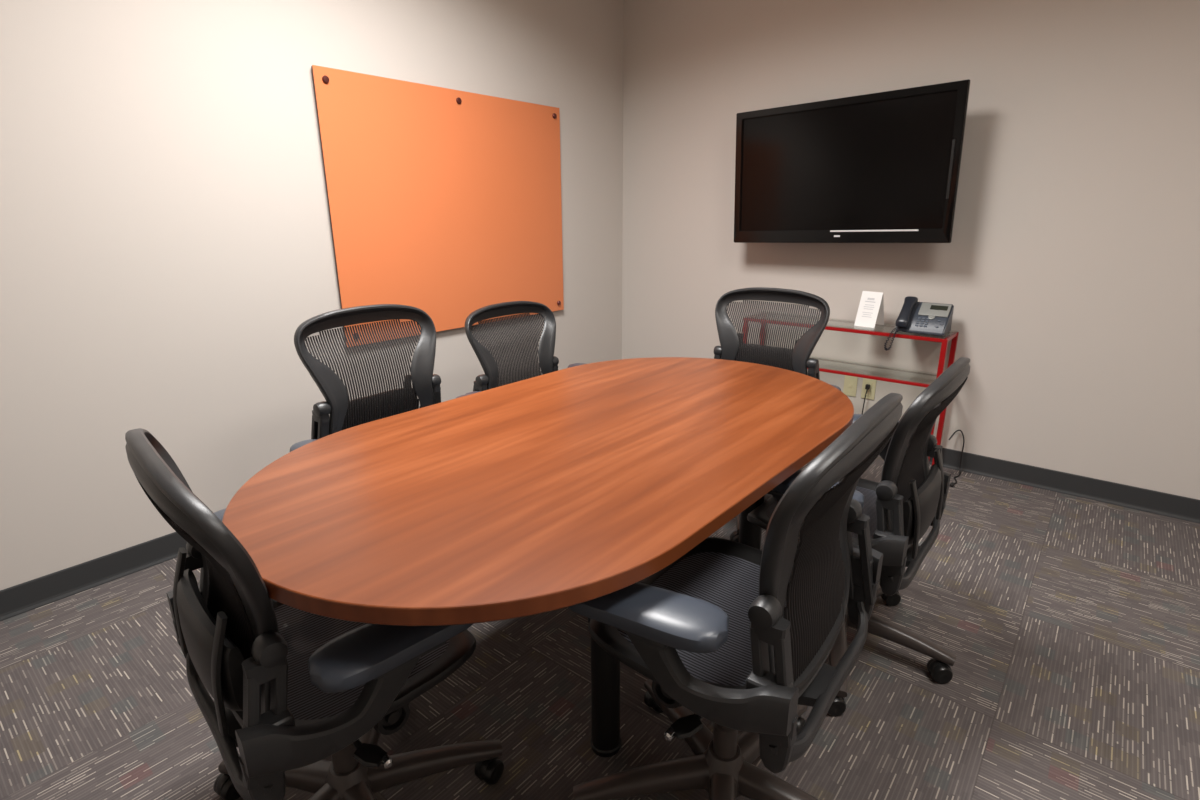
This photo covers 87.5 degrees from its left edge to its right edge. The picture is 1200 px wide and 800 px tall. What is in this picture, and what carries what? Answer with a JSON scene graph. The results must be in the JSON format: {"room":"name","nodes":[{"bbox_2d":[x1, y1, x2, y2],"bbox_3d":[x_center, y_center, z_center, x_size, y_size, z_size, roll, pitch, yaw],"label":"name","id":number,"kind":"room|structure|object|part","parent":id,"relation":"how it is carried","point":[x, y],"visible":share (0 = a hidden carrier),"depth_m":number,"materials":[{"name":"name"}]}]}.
{"room":"conference room","nodes":[
{"label":"conference room","id":0,"kind":"room"},
{"bbox_2d":[0,0,623,589],"bbox_3d":[-1.456,-0.745,2.248,0.120,2.620,5.140,13,21,38],"label":"wall","id":1,"kind":"structure","parent":0,"point":[166,240],"depth_m":2.23,"materials":[{"name":"beige paint"}]},
{"bbox_2d":[0,532,186,620],"bbox_3d":[-1.399,0.475,2.570,0.011,0.097,4.900,13,21,38],"label":"baseboard","id":2,"kind":"structure","parent":1,"relation":"attached to","point":[24,597],"depth_m":2.15,"materials":[{"name":"grey rubber"}]},
{"bbox_2d":[311,65,563,346],"bbox_3d":[-0.664,-0.913,3.076,0.034,1.104,1.388,13,21,38],"label":"board","id":3,"kind":"object","parent":1,"relation":"attached to","point":[444,203],"visible":0.9,"depth_m":2.94,"materials":[{"name":"orange"}]},
{"bbox_2d":[0,455,1199,799],"bbox_3d":[0.027,0.899,1.476,4.100,0.100,5.300,13,21,38],"label":"floor","id":4,"kind":"structure","parent":0,"point":[1071,624],"depth_m":1.68,"materials":[{"name":"carpet"}]},
{"bbox_2d":[125,428,503,799],"bbox_3d":[-0.527,0.460,1.199,0.616,0.900,0.697,-16,22,-41],"label":"chair","id":5,"kind":"object","parent":4,"relation":"on","point":[293,689],"visible":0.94,"depth_m":0.96,"materials":[{"name":"grey plastic"}]},
{"bbox_3d":[-0.758,0.347,1.330,0.088,0.138,0.302,9,19,29],"label":"armrest","id":6,"kind":"part","parent":5,"relation":"part of","materials":[{"name":"grey plastic"}]},
{"bbox_3d":[-0.651,0.303,1.030,0.110,0.502,0.487,-16,22,-41],"label":"frame","id":7,"kind":"part","parent":5,"relation":"part of","materials":[{"name":"grey plastic"}]},
{"bbox_3d":[-0.689,0.793,1.347,0.296,0.072,0.055,4,17,14],"label":"leg","id":8,"kind":"part","parent":5,"relation":"part of","materials":[{"name":"grey metal"}]},
{"bbox_3d":[-0.613,0.847,1.167,0.055,0.072,0.296,10,20,31],"label":"leg","id":9,"kind":"part","parent":5,"relation":"part of","materials":[{"name":"grey metal"}]},
{"bbox_3d":[-0.382,0.459,0.951,0.302,0.138,0.088,-9,19,-27],"label":"armrest","id":10,"kind":"part","parent":5,"relation":"part of","materials":[{"name":"grey plastic"}]},
{"bbox_3d":[-0.502,0.482,1.231,0.424,0.071,0.486,-16,22,-41],"label":"seat frame","id":11,"kind":"part","parent":5,"relation":"part of","materials":[{"name":"black plastic"}]},
{"bbox_3d":[-0.411,0.842,1.180,0.055,0.072,0.296,-14,21,-38],"label":"leg","id":12,"kind":"part","parent":5,"relation":"part of","materials":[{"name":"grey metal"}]},
{"bbox_3d":[-0.502,0.470,1.228,0.344,0.019,0.406,-16,22,-41],"label":"seat","id":13,"kind":"part","parent":5,"relation":"part of","materials":[{"name":"black fabric"}]},
{"bbox_3d":[-0.533,0.755,1.471,0.055,0.072,0.296,-1,17,-4],"label":"leg","id":14,"kind":"part","parent":5,"relation":"part of","materials":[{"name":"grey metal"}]},
{"bbox_3d":[-0.428,0.592,1.103,0.047,0.018,0.166,-16,22,-41],"label":"lever","id":15,"kind":"part","parent":5,"relation":"part of","materials":[{"name":"black plastic"}]},
{"bbox_3d":[-0.398,0.559,1.148,0.068,0.068,0.090,-16,22,-41],"label":"tension knob","id":16,"kind":"part","parent":5,"relation":"part of","materials":[{"name":"black plastic"}]},
{"bbox_3d":[-0.362,0.785,1.368,0.296,0.072,0.055,-7,18,-21],"label":"leg","id":17,"kind":"part","parent":5,"relation":"part of","materials":[{"name":"grey metal"}]},
{"bbox_2d":[290,304,469,451],"bbox_3d":[-0.606,0.190,2.021,0.632,0.947,0.697,12,21,36],"label":"chair","id":18,"kind":"object","parent":4,"relation":"on","point":[338,413],"visible":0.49,"depth_m":2.02,"materials":[{"name":"grey plastic"}]},
{"bbox_3d":[-0.738,-0.054,2.055,0.110,0.502,0.487,12,21,36],"label":"frame","id":19,"kind":"part","parent":18,"relation":"part of","materials":[{"name":"grey plastic"}]},
{"bbox_2d":[465,301,584,393],"bbox_3d":[-0.235,0.049,2.607,0.618,0.874,0.697,13,21,37],"label":"chair","id":20,"kind":"object","parent":4,"relation":"on","point":[548,363],"visible":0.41,"depth_m":2.63,"materials":[{"name":"grey plastic"}]},
{"bbox_2d":[222,357,853,756],"bbox_3d":[0.005,0.412,1.645,0.929,0.735,1.664,13,21,38],"label":"conference table","id":21,"kind":"object","parent":4,"relation":"on","point":[571,486],"visible":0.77,"depth_m":1.21,"materials":[{"name":"brown wood"}]},
{"bbox_3d":[0.012,0.499,1.416,0.100,0.700,0.100,13,21,38],"label":"leg","id":22,"kind":"part","parent":21,"relation":"part of","materials":[{"name":"black metal"}]},
{"bbox_3d":[0.471,0.340,1.938,0.100,0.700,0.100,13,21,38],"label":"leg","id":23,"kind":"part","parent":21,"relation":"part of","materials":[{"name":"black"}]},
{"bbox_2d":[568,393,902,799],"bbox_3d":[0.274,0.430,1.216,0.615,0.940,0.709,12,21,36],"label":"chair","id":24,"kind":"object","parent":4,"relation":"on","point":[734,635],"visible":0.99,"depth_m":1.05,"materials":[{"name":"grey plastic"}]},
{"bbox_3d":[0.091,0.798,1.317,0.296,0.072,0.055,-2,17,-6],"label":"leg","id":25,"kind":"part","parent":24,"relation":"part of","materials":[{"name":"grey metal"}]},
{"bbox_3d":[0.145,0.513,1.154,0.068,0.068,0.090,12,21,36],"label":"tension knob","id":26,"kind":"part","parent":24,"relation":"part of","materials":[{"name":"black plastic"}]},
{"bbox_3d":[0.191,0.747,1.486,0.055,0.072,0.296,-8,18,-23],"label":"leg","id":27,"kind":"part","parent":24,"relation":"part of","materials":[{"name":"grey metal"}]},
{"bbox_3d":[0.181,0.544,1.112,0.047,0.018,0.166,12,21,36],"label":"lever","id":28,"kind":"part","parent":24,"relation":"part of","materials":[{"name":"black plastic"}]},
{"bbox_3d":[0.237,0.420,1.243,0.344,0.019,0.406,12,21,36],"label":"seat","id":29,"kind":"part","parent":24,"relation":"part of","materials":[{"name":"black fabric"}]},
{"bbox_3d":[0.145,0.413,0.956,0.302,0.138,0.088,6,18,21],"label":"armrest","id":30,"kind":"part","parent":24,"relation":"part of","materials":[{"name":"grey plastic"}]},
{"bbox_3d":[0.237,0.432,1.246,0.424,0.071,0.486,12,21,36],"label":"seat frame","id":31,"kind":"part","parent":24,"relation":"part of","materials":[{"name":"black plastic"}]},
{"bbox_3d":[0.228,0.840,1.174,0.055,0.072,0.296,3,17,11],"label":"leg","id":32,"kind":"part","parent":24,"relation":"part of","materials":[{"name":"grey metal"}]},
{"bbox_3d":[0.389,0.757,1.447,0.296,0.072,0.055,-15,22,-40],"label":"leg","id":33,"kind":"part","parent":24,"relation":"part of","materials":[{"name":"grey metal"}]},
{"bbox_3d":[0.412,0.815,1.254,0.296,0.072,0.055,9,19,28],"label":"leg","id":34,"kind":"part","parent":24,"relation":"part of","materials":[{"name":"grey metal"}]},
{"bbox_3d":[0.476,0.287,1.370,0.088,0.138,0.302,-12,21,-35],"label":"armrest","id":35,"kind":"part","parent":24,"relation":"part of","materials":[{"name":"grey plastic"}]},
{"bbox_3d":[0.398,0.246,1.061,0.110,0.502,0.487,12,21,36],"label":"frame","id":36,"kind":"part","parent":24,"relation":"part of","materials":[{"name":"grey plastic"}]},
{"bbox_2d":[714,287,840,541],"bbox_3d":[0.609,0.027,2.577,0.697,0.927,0.644,12,21,36],"label":"chair","id":37,"kind":"object","parent":4,"relation":"on","point":[733,347],"visible":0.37,"depth_m":2.61,"materials":[{"name":"grey plastic"}]},
{"bbox_3d":[0.568,0.436,2.513,0.055,0.072,0.296,3,17,11],"label":"leg","id":38,"kind":"part","parent":37,"relation":"part of","materials":[{"name":"grey metal"}]},
{"bbox_3d":[0.752,0.411,2.594,0.296,0.072,0.055,9,19,28],"label":"leg","id":39,"kind":"part","parent":37,"relation":"part of","materials":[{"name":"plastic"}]},
{"bbox_3d":[0.706,-0.215,2.638,0.487,0.502,0.110,12,21,36],"label":"frame","id":40,"kind":"part","parent":37,"relation":"part of","materials":[{"name":"grey plastic"}]},
{"bbox_2d":[743,312,958,464],"bbox_3d":[1.233,-0.056,3.260,0.990,0.692,0.240,13,21,38],"label":"console shelf","id":41,"kind":"object","parent":4,"relation":"on","point":[954,336],"visible":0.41,"depth_m":3.02,"materials":[{"name":"red metal"}]},
{"bbox_3d":[0.790,-0.115,3.475,0.022,0.686,0.022,13,21,38],"label":"post","id":42,"kind":"part","parent":41,"relation":"part of","materials":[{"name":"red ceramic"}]},
{"bbox_3d":[0.929,-0.164,3.636,0.022,0.686,0.022,13,21,38],"label":"post","id":43,"kind":"part","parent":41,"relation":"part of","materials":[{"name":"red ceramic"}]},
{"bbox_3d":[1.163,-0.350,3.084,0.946,0.016,0.016,13,21,38],"label":"rail","id":44,"kind":"part","parent":41,"relation":"part of","materials":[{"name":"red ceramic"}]},
{"bbox_3d":[1.301,-0.403,3.244,0.946,0.008,0.008,13,21,38],"label":"rail","id":45,"kind":"part","parent":41,"relation":"part of","materials":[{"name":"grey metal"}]},
{"bbox_3d":[1.164,-0.144,3.146,0.946,0.014,0.016,13,21,38],"label":"rail","id":46,"kind":"part","parent":41,"relation":"part of","materials":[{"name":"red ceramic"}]},
{"bbox_2d":[854,291,883,327],"bbox_3d":[1.330,-0.448,3.074,0.116,0.166,0.100,-16,23,-42],"label":"tent card","id":47,"kind":"object","parent":41,"relation":"on","point":[870,312],"visible":1,"depth_m":3.06,"materials":[{"name":"white paper"}]},
{"bbox_3d":[1.302,-0.196,3.306,0.946,0.008,0.008,13,21,38],"label":"rail","id":48,"kind":"part","parent":41,"relation":"part of","materials":[{"name":"red metal"}]},
{"bbox_2d":[884,296,953,350],"bbox_3d":[1.482,-0.350,2.910,0.231,0.240,0.218,13,21,38],"label":"desk phone","id":49,"kind":"object","parent":41,"relation":"on","point":[917,317],"visible":1,"depth_m":2.89,"materials":[{"name":"grey plastic"}]},
{"bbox_3d":[1.374,-0.284,2.914,0.092,0.111,0.038,-4,17,-11],"label":"coiled cord","id":50,"kind":"part","parent":49,"relation":"part of","materials":[{"name":"grey plastic"}]},
{"bbox_3d":[1.547,-0.416,2.895,0.125,0.054,0.061,13,21,38],"label":"display panel","id":51,"kind":"part","parent":49,"relation":"part of","materials":[{"name":"silver metal"}]},
{"bbox_3d":[1.538,0.058,2.886,0.022,0.686,0.022,13,21,38],"label":"post","id":52,"kind":"part","parent":41,"relation":"part of","materials":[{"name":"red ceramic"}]},
{"bbox_3d":[1.677,0.009,3.047,0.022,0.686,0.022,13,21,38],"label":"post","id":53,"kind":"part","parent":41,"relation":"part of","materials":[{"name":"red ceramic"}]},
{"bbox_3d":[1.606,-0.287,2.870,0.016,0.016,0.196,13,21,38],"label":"rail","id":54,"kind":"part","parent":41,"relation":"part of","materials":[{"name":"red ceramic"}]},
{"bbox_2d":[747,357,969,715],"bbox_3d":[0.709,0.298,1.756,0.614,0.878,0.697,13,21,37],"label":"chair","id":55,"kind":"object","parent":4,"relation":"on","point":[909,498],"visible":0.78,"depth_m":1.56,"materials":[{"name":"grey plastic"}]},
{"bbox_3d":[0.675,0.330,1.794,0.424,0.071,0.486,13,21,37],"label":"seat frame","id":56,"kind":"part","parent":55,"relation":"part of","materials":[{"name":"black plastic"}]},
{"bbox_3d":[0.675,0.318,1.790,0.344,0.019,0.406,13,21,37],"label":"seat","id":57,"kind":"part","parent":55,"relation":"part of","materials":[{"name":"black fabric"}]},
{"bbox_3d":[0.648,0.678,1.707,0.055,0.072,0.296,5,17,17],"label":"leg","id":58,"kind":"part","parent":55,"relation":"part of","materials":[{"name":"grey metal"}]},
{"bbox_3d":[0.838,0.600,1.963,0.296,0.072,0.055,-12,20,-35],"label":"leg","id":59,"kind":"part","parent":55,"relation":"part of","materials":[{"name":"grey metal"}]},
{"bbox_3d":[0.576,0.310,1.505,0.302,0.138,0.088,7,18,22],"label":"armrest","id":60,"kind":"part","parent":55,"relation":"part of","materials":[{"name":"grey plastic"}]},
{"bbox_3d":[0.840,0.659,1.769,0.296,0.072,0.055,11,20,34],"label":"leg","id":61,"kind":"part","parent":55,"relation":"part of","materials":[{"name":"grey metal"}]},
{"bbox_3d":[0.918,0.187,1.911,0.088,0.138,0.302,-12,20,-34],"label":"armrest","id":62,"kind":"part","parent":55,"relation":"part of","materials":[{"name":"grey plastic"}]},
{"bbox_3d":[0.833,0.146,1.605,0.110,0.502,0.487,13,21,37],"label":"frame","id":63,"kind":"part","parent":55,"relation":"part of","materials":[{"name":"grey plastic"}]},
{"bbox_2d":[948,430,964,486],"bbox_3d":[1.703,0.276,2.982,0.072,0.212,0.240,6,18,20],"label":"loose cable","id":64,"kind":"object","parent":4,"relation":"on","point":[952,484],"visible":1,"depth_m":3.05,"materials":[{"name":"black plastic"}]},
{"bbox_2d":[622,0,1199,499],"bbox_3d":[1.613,-0.969,2.940,3.700,2.620,0.120,13,21,38],"label":"wall","id":65,"kind":"structure","parent":0,"point":[1069,270],"depth_m":2.80,"materials":[{"name":"beige paint"}]},
{"bbox_2d":[843,375,857,396],"bbox_3d":[1.342,-0.075,3.359,0.068,0.108,0.008,13,21,38],"label":"wall outlet","id":66,"kind":"object","parent":65,"relation":"attached to","point":[850,382],"visible":0.9,"depth_m":3.36,"materials":[{"name":"beige plastic"}]},
{"bbox_2d":[734,79,970,242],"bbox_3d":[1.174,-1.101,3.044,1.078,0.675,0.206,14,22,39],"label":"television","id":67,"kind":"object","parent":65,"relation":"attached to","point":[881,167],"visible":1,"depth_m":2.92,"materials":[{"name":"black plastic"}]},
{"bbox_2d":[862,384,869,414],"bbox_3d":[1.411,0.099,3.308,0.035,0.362,0.074,-9,19,-26],"label":"power cord","id":68,"kind":"object","parent":65,"relation":"attached to","point":[867,386],"visible":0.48,"depth_m":3.28,"materials":[{"name":"black plastic"}]},
{"bbox_2d":[861,378,876,399],"bbox_3d":[1.415,-0.058,3.301,0.068,0.108,0.009,13,21,38],"label":"wall outlet","id":69,"kind":"object","parent":65,"relation":"attached to","point":[870,394],"visible":0.99,"depth_m":3.30,"materials":[{"name":"beige plastic"}]},
{"bbox_2d":[908,443,1199,523],"bbox_3d":[1.580,0.255,3.253,3.694,0.097,0.011,13,21,38],"label":"baseboard","id":70,"kind":"structure","parent":65,"relation":"attached to","point":[1151,501],"depth_m":2.81,"materials":[{"name":"grey rubber"}]}
]}

